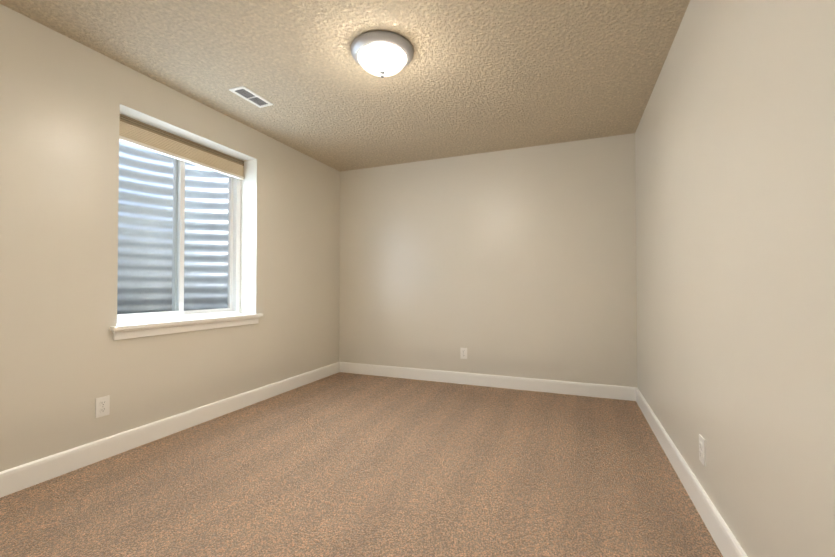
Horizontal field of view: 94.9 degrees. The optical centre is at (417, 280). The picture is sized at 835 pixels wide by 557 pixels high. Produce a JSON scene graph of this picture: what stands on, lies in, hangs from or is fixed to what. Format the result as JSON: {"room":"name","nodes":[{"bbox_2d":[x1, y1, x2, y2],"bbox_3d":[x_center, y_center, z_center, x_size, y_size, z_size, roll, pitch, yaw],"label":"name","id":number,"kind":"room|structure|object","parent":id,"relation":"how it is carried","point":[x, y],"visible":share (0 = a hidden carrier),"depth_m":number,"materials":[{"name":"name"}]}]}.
{"room":"empty basement bedroom","nodes":[
{"label":"empty basement bedroom","id":0,"kind":"room"},
{"bbox_2d":[0,4,339,471],"bbox_3d":[-1.854,-0.137,2.784,0.270,2.440,4.715,0,-1,22],"label":"wall","id":1,"kind":"structure","parent":0,"point":[66,360],"depth_m":2.31,"materials":[{"name":"beige paint"}]},
{"bbox_2d":[95,395,109,417],"bbox_3d":[-1.891,0.760,2.302,0.010,0.116,0.072,0,-1,22],"label":"electrical outlet","id":2,"kind":"object","parent":1,"relation":"attached to","point":[102,406],"visible":1,"depth_m":2.30,"materials":[{"name":"white plastic"}]},
{"bbox_2d":[0,362,339,497],"bbox_3d":[-1.722,1.021,2.712,0.015,0.122,4.175,0,-1,22],"label":"baseboard","id":3,"kind":"structure","parent":1,"relation":"attached to","point":[23,476],"depth_m":2.46,"materials":[{"name":"white paint"}]},
{"bbox_2d":[117,141,227,313],"bbox_3d":[-2.285,-0.446,3.169,0.812,2.170,1.772,0,-1,22],"label":"window well","id":4,"kind":"object","parent":1,"relation":"attached to","point":[166,264],"depth_m":3.65,"materials":[{"name":"metal"}]},
{"bbox_2d":[117,141,240,322],"bbox_3d":[-1.867,-0.390,3.001,0.086,1.412,1.130,0,-1,22],"label":"window","id":5,"kind":"structure","parent":1,"relation":"in","point":[233,243],"depth_m":3.00,"materials":[{"name":"white plastic"}]},
{"bbox_2d":[119,114,243,179],"bbox_3d":[-1.810,-1.011,2.987,0.049,0.168,1.122,0,-1,22],"label":"window shade","id":6,"kind":"object","parent":5,"relation":"attached to","point":[133,132],"visible":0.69,"depth_m":2.90,"materials":[{"name":"beige fabric"}]},
{"bbox_2d":[110,313,262,339],"bbox_3d":[-1.724,0.337,2.932,0.238,0.088,1.214,0,-1,22],"label":"window sill","id":7,"kind":"structure","parent":1,"relation":"attached to","point":[128,330],"depth_m":2.75,"materials":[{"name":"white paint"}]},
{"bbox_2d":[0,0,689,171],"bbox_3d":[-0.257,-1.442,2.163,3.711,0.150,4.715,0,-1,22],"label":"ceiling","id":8,"kind":"structure","parent":0,"point":[477,76],"depth_m":2.42,"materials":[{"name":"beige paint"}]},
{"bbox_2d":[229,86,273,107],"bbox_3d":[-1.226,-1.352,2.838,0.135,0.008,0.295,0,-1,22],"label":"ceiling vent","id":9,"kind":"object","parent":8,"relation":"in","point":[249,95],"visible":1,"depth_m":2.82,"materials":[{"name":"white metal"}]},
{"bbox_2d":[351,31,413,77],"bbox_3d":[-0.209,-1.284,2.279,0.373,0.162,0.373,0,-1,22],"label":"lamp","id":10,"kind":"object","parent":8,"relation":"attached to","point":[382,54],"visible":1,"depth_m":2.19,"materials":[{"name":"white glass"}]},
{"bbox_2d":[0,372,722,556],"bbox_3d":[-0.257,1.147,2.122,3.711,0.150,4.715,0,-1,22],"label":"floor","id":11,"kind":"structure","parent":0,"point":[340,464],"depth_m":1.99,"materials":[{"name":"carpet"}]},
{"bbox_2d":[339,133,636,386],"bbox_3d":[0.571,-0.115,4.205,3.171,2.440,0.270,0,-1,22],"label":"wall","id":12,"kind":"structure","parent":0,"point":[519,262],"depth_m":3.95,"materials":[{"name":"beige paint"}]},
{"bbox_2d":[460,348,466,358],"bbox_3d":[0.492,0.778,4.072,0.072,0.116,0.010,0,-1,22],"label":"electrical outlet","id":13,"kind":"object","parent":12,"relation":"attached to","point":[463,353],"visible":1,"depth_m":4.07,"materials":[{"name":"white plastic"}]},
{"bbox_2d":[340,362,631,400],"bbox_3d":[0.523,1.042,4.052,3.120,0.122,0.015,0,-1,22],"label":"baseboard","id":14,"kind":"structure","parent":12,"relation":"attached to","point":[509,382],"depth_m":3.93,"materials":[{"name":"white paint"}]},
{"bbox_2d":[635,0,834,556],"bbox_3d":[1.339,-0.158,1.501,0.270,2.440,4.715,0,-1,22],"label":"wall","id":15,"kind":"structure","parent":0,"point":[735,196],"depth_m":1.29,"materials":[{"name":"beige paint"}]},
{"bbox_2d":[632,387,747,556],"bbox_3d":[1.207,1.002,1.536,0.015,0.122,4.175,0,-1,22],"label":"baseboard","id":16,"kind":"structure","parent":15,"relation":"attached to","point":[726,542],"depth_m":1.81,"materials":[{"name":"white paint"}]},
{"bbox_2d":[699,434,705,465],"bbox_3d":[1.290,0.771,1.740,0.010,0.116,0.072,0,-1,22],"label":"electrical outlet","id":17,"kind":"object","parent":15,"relation":"attached to","point":[702,456],"visible":1,"depth_m":1.73,"materials":[{"name":"white plastic"}]}
]}

